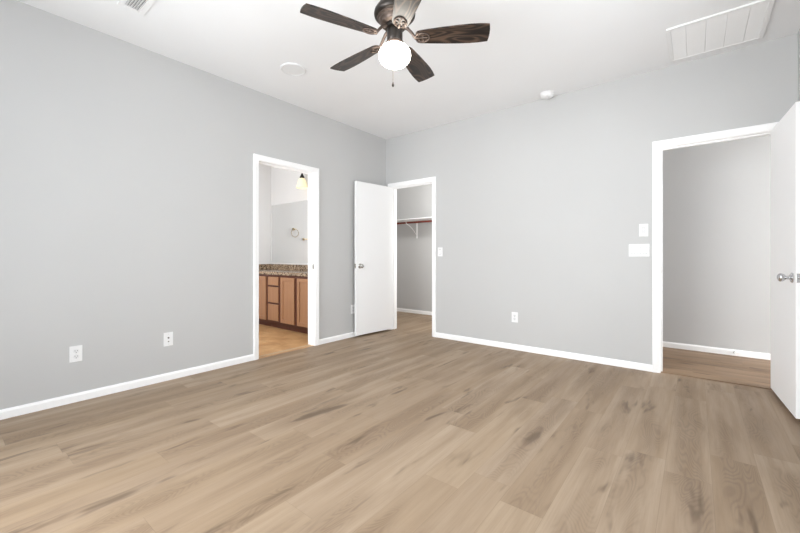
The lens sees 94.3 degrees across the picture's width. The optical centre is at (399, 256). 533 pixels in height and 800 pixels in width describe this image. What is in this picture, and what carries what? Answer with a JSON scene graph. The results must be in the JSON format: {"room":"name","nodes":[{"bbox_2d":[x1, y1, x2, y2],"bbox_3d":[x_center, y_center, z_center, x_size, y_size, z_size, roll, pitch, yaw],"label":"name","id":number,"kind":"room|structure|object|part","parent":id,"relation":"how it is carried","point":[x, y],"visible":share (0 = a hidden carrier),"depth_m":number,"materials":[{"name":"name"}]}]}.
{"room":"empty bedroom","nodes":[
{"label":"empty bedroom","id":0,"kind":"room"},
{"bbox_2d":[0,0,385,409],"bbox_3d":[-1.766,-0.319,3.505,0.120,2.740,4.870,0,0,38],"label":"wall","id":1,"kind":"structure","parent":0,"point":[126,168],"depth_m":2.94,"materials":[{"name":"grey paint"}]},
{"bbox_2d":[69,345,81,362],"bbox_3d":[-2.339,0.704,2.681,0.008,0.115,0.072,0,0,38],"label":"power outlet","id":2,"kind":"object","parent":1,"relation":"attached to","point":[75,352],"visible":1,"depth_m":2.68,"materials":[{"name":"white plastic"}]},
{"bbox_2d":[0,354,253,419],"bbox_3d":[-2.319,1.020,2.704,0.012,0.062,2.688,0,0,38],"label":"baseboard","id":3,"kind":"structure","parent":1,"relation":"attached to","point":[6,413],"depth_m":2.85,"materials":[{"name":"white paint"}]},
{"bbox_2d":[163,332,172,346],"bbox_3d":[-1.964,0.703,3.150,0.012,0.115,0.072,0,0,38],"label":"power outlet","id":4,"kind":"object","parent":1,"relation":"attached to","point":[167,337],"visible":1,"depth_m":3.15,"materials":[{"name":"white plastic"}]},
{"bbox_2d":[253,153,318,359],"bbox_3d":[-1.268,0.005,4.118,0.136,2.092,0.834,0,0,38],"label":"door frame","id":5,"kind":"structure","parent":1,"relation":"attached to","point":[313,173],"depth_m":4.36,"materials":[{"name":"white paint"}]},
{"bbox_2d":[319,332,358,344],"bbox_3d":[-0.581,1.020,4.889,0.012,0.062,1.228,0,0,38],"label":"baseboard","id":6,"kind":"structure","parent":1,"relation":"attached to","point":[351,334],"depth_m":4.62,"materials":[{"name":"white paint"}]},
{"bbox_2d":[351,305,354,313],"bbox_3d":[-0.613,0.691,4.851,0.008,0.115,0.072,0,0,38],"label":"power outlet","id":7,"kind":"object","parent":1,"relation":"attached to","point":[352,306],"visible":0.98,"depth_m":4.84,"materials":[{"name":"white plastic"}]},
{"bbox_2d":[259,164,270,263],"bbox_3d":[-3.160,-0.319,5.330,0.120,2.740,3.090,0,0,38],"label":"wall","id":8,"kind":"structure","parent":0,"point":[264,171],"depth_m":6.31,"materials":[{"name":"paint"}]},
{"bbox_2d":[271,167,307,264],"bbox_3d":[-1.364,-0.319,5.799,2.107,2.740,0.120,0,0,38],"label":"wall","id":9,"kind":"structure","parent":0,"point":[284,182],"depth_m":6.14,"materials":[{"name":"paint"}]},
{"bbox_2d":[271,264,307,270],"bbox_3d":[-1.489,0.178,5.810,1.861,0.090,0.018,0,0,38],"label":"backsplash","id":10,"kind":"structure","parent":9,"relation":"attached to","point":[273,266],"depth_m":6.05,"materials":[{"name":"stone"}]},
{"bbox_2d":[272,200,307,262],"bbox_3d":[-1.520,-0.384,5.843,1.746,0.980,0.006,0,0,38],"label":"wall mirror","id":11,"kind":"object","parent":9,"relation":"attached to","point":[289,220],"visible":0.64,"depth_m":6.05,"materials":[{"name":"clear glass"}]},
{"bbox_2d":[296,173,307,188],"bbox_3d":[-1.494,-1.236,5.699,0.176,0.377,0.198,0,0,38],"label":"vanity light","id":12,"kind":"object","parent":9,"relation":"attached to","point":[301,184],"visible":0.84,"depth_m":5.65,"materials":[{"name":"white glass"}]},
{"bbox_3d":[-1.501,-1.122,5.690,0.176,0.150,0.176,0,0,38],"label":"lamp shade","id":13,"kind":"part","parent":12,"relation":"part of","materials":[{"name":"beige glass"}]},
{"bbox_2d":[0,311,799,532],"bbox_3d":[0.719,1.101,2.538,9.427,0.100,6.210,0,0,38],"label":"floor","id":14,"kind":"structure","parent":0,"point":[403,429],"depth_m":2.04,"materials":[{"name":"brown wood"}]},
{"bbox_2d":[259,274,307,333],"bbox_3d":[-1.673,0.659,5.603,1.867,0.783,0.566,0,0,38],"label":"vanity cabinet","id":15,"kind":"object","parent":14,"relation":"on","point":[283,299],"visible":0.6,"depth_m":5.23,"materials":[{"name":"brown wood"}]},
{"bbox_3d":[-2.104,0.619,5.603,0.212,0.536,0.008,0,0,38],"label":"door panel","id":16,"kind":"part","parent":15,"relation":"part of","materials":[{"name":"brown wood"}]},
{"bbox_3d":[-2.108,0.619,5.599,0.316,0.640,0.019,0,0,38],"label":"cabinet door","id":17,"kind":"part","parent":15,"relation":"part of","materials":[{"name":"brown wood"}]},
{"bbox_3d":[-1.836,0.812,5.383,0.254,0.234,0.019,0,0,38],"label":"drawer","id":18,"kind":"part","parent":15,"relation":"part of","materials":[{"name":"brown wood"}]},
{"bbox_3d":[-1.836,0.557,5.383,0.254,0.224,0.019,0,0,38],"label":"drawer","id":19,"kind":"part","parent":15,"relation":"part of","materials":[{"name":"brown wood"}]},
{"bbox_3d":[-1.836,0.359,5.383,0.254,0.120,0.019,0,0,38],"label":"drawer","id":20,"kind":"part","parent":15,"relation":"part of","materials":[{"name":"brown wood"}]},
{"bbox_2d":[259,264,307,276],"bbox_3d":[-1.671,0.200,5.596,1.879,0.134,0.580,0,0,38],"label":"countertop","id":21,"kind":"structure","parent":15,"relation":"on","point":[270,269],"depth_m":5.83,"materials":[{"name":"stone"}]},
{"bbox_3d":[-1.565,0.619,5.167,0.316,0.640,0.019,0,0,38],"label":"cabinet door","id":22,"kind":"part","parent":15,"relation":"part of","materials":[{"name":"brown wood"}]},
{"bbox_3d":[-1.561,0.619,5.171,0.212,0.536,0.008,0,0,38],"label":"door panel","id":23,"kind":"part","parent":15,"relation":"part of","materials":[{"name":"brown wood"}]},
{"bbox_3d":[-1.265,0.619,4.928,0.316,0.640,0.019,0,0,38],"label":"cabinet door","id":24,"kind":"part","parent":15,"relation":"part of","materials":[{"name":"brown wood"}]},
{"bbox_3d":[-1.262,0.619,4.933,0.212,0.536,0.008,0,0,38],"label":"door panel","id":25,"kind":"part","parent":15,"relation":"part of","materials":[{"name":"brown wood"}]},
{"bbox_2d":[259,344,309,356],"bbox_3d":[-1.278,1.049,4.127,0.040,0.004,0.710,0,0,38],"label":"threshold","id":26,"kind":"object","parent":14,"relation":"on","point":[309,344],"visible":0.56,"depth_m":4.13,"materials":[{"name":"beige wood"}]},
{"bbox_2d":[661,371,771,389],"bbox_3d":[2.672,1.048,3.154,0.745,0.005,0.045,0,0,38],"label":"threshold","id":27,"kind":"object","parent":14,"relation":"on","point":[661,371],"visible":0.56,"depth_m":3.13,"materials":[{"name":"brown wood"}]},
{"bbox_2d":[17,0,799,138],"bbox_3d":[0.687,-1.739,2.557,9.700,0.100,6.600,0,0,38],"label":"ceiling","id":28,"kind":"structure","parent":0,"point":[532,47],"depth_m":2.96,"materials":[{"name":"white paint"}]},
{"bbox_2d":[117,0,156,15],"bbox_3d":[-1.715,-1.683,2.436,0.320,0.012,0.152,0,0,38],"label":"ceiling vent","id":29,"kind":"object","parent":28,"relation":"in","point":[141,7],"visible":1,"depth_m":2.48,"materials":[{"name":"white plastic"}]},
{"bbox_2d":[280,63,305,75],"bbox_3d":[-0.963,-1.683,3.350,0.224,0.012,0.224,0,0,38],"label":"cover plate","id":30,"kind":"object","parent":28,"relation":"attached to","point":[293,69],"visible":1,"depth_m":3.34,"materials":[{"name":"white plastic"}]},
{"bbox_2d":[300,0,489,86],"bbox_3d":[-0.051,-1.387,2.301,1.078,0.603,1.105,0,0,38],"label":"ceiling fan","id":31,"kind":"object","parent":28,"relation":"hanging from","point":[394,16],"visible":1,"depth_m":2.22,"materials":[{"name":"brown wood"}]},
{"bbox_3d":[-0.336,-1.335,2.103,0.442,0.035,0.138,0,0,-30],"label":"blade","id":32,"kind":"part","parent":31,"relation":"part of","materials":[{"name":"brown wood"}]},
{"bbox_3d":[-0.291,-1.335,2.511,0.442,0.035,0.138,0,0,42],"label":"blade","id":33,"kind":"part","parent":31,"relation":"part of","materials":[{"name":"brown wood"}]},
{"bbox_3d":[-0.032,-1.436,2.276,0.216,0.050,0.216,0,0,38],"label":"housing trim","id":34,"kind":"part","parent":31,"relation":"part of","materials":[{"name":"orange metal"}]},
{"bbox_3d":[-0.032,-1.230,2.276,0.197,0.137,0.197,0,0,38],"label":"light globe","id":35,"kind":"part","parent":31,"relation":"part of","materials":[{"name":"white glass"}]},
{"bbox_3d":[0.039,-1.335,1.934,0.138,0.035,0.442,0,0,-12],"label":"blade","id":36,"kind":"part","parent":31,"relation":"part of","materials":[{"name":"brown wood"}]},
{"bbox_3d":[0.111,-1.335,2.594,0.138,0.035,0.442,0,0,24],"label":"blade","id":37,"kind":"part","parent":31,"relation":"part of","materials":[{"name":"brown wood"}]},
{"bbox_3d":[0.315,-1.335,2.237,0.442,0.035,0.138,0,0,6],"label":"blade","id":38,"kind":"part","parent":31,"relation":"part of","materials":[{"name":"brown wood"}]},
{"bbox_2d":[540,90,554,99],"bbox_3d":[1.525,-1.665,3.852,0.144,0.048,0.144,0,0,38],"label":"smoke detector","id":39,"kind":"object","parent":28,"relation":"attached to","point":[549,94],"visible":1,"depth_m":3.81,"materials":[{"name":"white plastic"}]},
{"bbox_2d":[666,0,774,62],"bbox_3d":[2.384,-1.682,2.807,0.579,0.014,0.584,0,0,38],"label":"ceiling vent","id":40,"kind":"object","parent":28,"relation":"in","point":[745,23],"visible":1,"depth_m":2.77,"materials":[{"name":"white plastic"}]},
{"bbox_2d":[397,184,431,311],"bbox_3d":[0.822,-0.319,6.501,3.040,2.740,0.120,0,0,38],"label":"wall","id":41,"kind":"structure","parent":0,"point":[414,255],"depth_m":6.85,"materials":[{"name":"grey paint"}]},
{"bbox_2d":[405,220,417,237],"bbox_3d":[0.199,-0.484,6.683,0.032,0.310,0.370,0,0,38],"label":"shelf bracket","id":42,"kind":"object","parent":41,"relation":"attached to","point":[416,233],"visible":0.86,"depth_m":6.82,"materials":[{"name":"white metal"}]},
{"bbox_2d":[397,308,431,314],"bbox_3d":[0.780,1.020,6.449,2.800,0.062,0.012,0,0,38],"label":"baseboard","id":43,"kind":"structure","parent":41,"relation":"attached to","point":[398,309],"depth_m":6.84,"materials":[{"name":"white paint"}]},
{"bbox_2d":[397,217,431,222],"bbox_3d":[0.660,-0.647,6.297,2.800,0.016,0.400,0,0,38],"label":"closet shelf","id":44,"kind":"object","parent":41,"relation":"attached to","point":[422,218],"visible":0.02,"depth_m":6.45,"materials":[{"name":"white paint"}]},
{"bbox_2d":[386,34,796,364],"bbox_3d":[2.096,-0.319,3.621,8.620,2.740,0.120,0,0,38],"label":"wall","id":45,"kind":"structure","parent":0,"point":[541,204],"depth_m":3.81,"materials":[{"name":"grey paint"}]},
{"bbox_2d":[355,181,392,335],"bbox_3d":[-0.335,0.025,5.033,0.135,2.000,0.690,0,0,44],"label":"door","id":46,"kind":"structure","parent":45,"relation":"in","point":[373,202],"depth_m":5.00,"materials":[{"name":"white paint"}]},
{"bbox_2d":[388,176,435,336],"bbox_3d":[0.182,0.005,5.134,0.817,2.092,0.136,0,0,38],"label":"door frame","id":47,"kind":"structure","parent":45,"relation":"attached to","point":[430,180],"depth_m":5.03,"materials":[{"name":"white paint"}]},
{"bbox_2d":[438,247,442,255],"bbox_3d":[0.517,-0.057,4.793,0.070,0.115,0.012,0,0,38],"label":"light switch","id":48,"kind":"object","parent":45,"relation":"attached to","point":[440,249],"visible":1,"depth_m":4.79,"materials":[{"name":"white plastic"}]},
{"bbox_2d":[512,312,517,322],"bbox_3d":[1.292,0.686,4.179,0.072,0.115,0.008,0,0,38],"label":"power outlet","id":49,"kind":"object","parent":45,"relation":"attached to","point":[514,314],"visible":1,"depth_m":4.17,"materials":[{"name":"white plastic"}]},
{"bbox_2d":[436,332,651,371],"bbox_3d":[1.380,1.020,4.106,2.338,0.062,0.012,0,0,38],"label":"baseboard","id":50,"kind":"structure","parent":45,"relation":"attached to","point":[614,362],"depth_m":3.91,"materials":[{"name":"white paint"}]},
{"bbox_2d":[629,244,649,255],"bbox_3d":[2.215,-0.056,3.442,0.162,0.115,0.012,0,0,38],"label":"light switch","id":51,"kind":"object","parent":45,"relation":"attached to","point":[634,249],"visible":1,"depth_m":3.44,"materials":[{"name":"white plastic"}]},
{"bbox_2d":[639,224,647,236],"bbox_3d":[2.243,-0.241,3.419,0.070,0.115,0.014,0,0,38],"label":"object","id":52,"kind":"object","parent":45,"relation":"attached to","point":[643,228],"visible":1,"depth_m":3.42,"materials":[{"name":"white plastic"}]},
{"bbox_2d":[652,122,777,372],"bbox_3d":[2.671,0.005,3.153,0.869,2.092,0.136,0,0,38],"label":"door frame","id":53,"kind":"structure","parent":45,"relation":"attached to","point":[658,147],"depth_m":3.35,"materials":[{"name":"white paint"}]},
{"bbox_2d":[771,101,799,418],"bbox_3d":[2.702,0.025,2.615,0.164,2.000,0.694,0,0,35],"label":"door","id":54,"kind":"structure","parent":45,"relation":"in","point":[785,136],"depth_m":2.50,"materials":[{"name":"white paint"}]},
{"bbox_3d":[2.505,0.138,2.417,0.073,0.066,0.066,0,0,35],"label":"knob","id":55,"kind":"part","parent":54,"relation":"part of","materials":[{"name":"silver metal"}]},
{"bbox_2d":[663,135,770,353],"bbox_3d":[4.148,-0.319,3.535,5.300,2.740,0.120,0,0,38],"label":"wall","id":56,"kind":"structure","parent":0,"point":[717,196],"depth_m":4.02,"materials":[{"name":"grey paint"}]},
{"bbox_2d":[663,341,770,359],"bbox_3d":[4.107,1.020,3.483,5.060,0.062,0.012,0,0,38],"label":"baseboard","id":57,"kind":"structure","parent":56,"relation":"attached to","point":[741,353],"depth_m":4.01,"materials":[{"name":"white paint"}]},
{"bbox_2d":[797,29,799,101],"bbox_3d":[1.545,-0.319,0.872,0.120,2.740,4.870,0,0,38],"label":"wall","id":58,"kind":"structure","parent":0,"point":[798,33],"depth_m":2.79,"materials":[{"name":"grey paint"}]},
{"bbox_3d":[-0.776,-0.319,6.838,0.120,2.740,1.340,0,0,39],"label":"wall","id":59,"kind":"structure","parent":0,"visible":0},
{"bbox_2d":[397,220,431,223],"bbox_3d":[0.591,-0.594,6.211,2.800,0.035,0.035,0,0,38],"label":"closet rod","id":60,"kind":"object","parent":59,"relation":"attached to","point":[425,221],"visible":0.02,"depth_m":6.45,"materials":[{"name":"red wood"}]}
]}

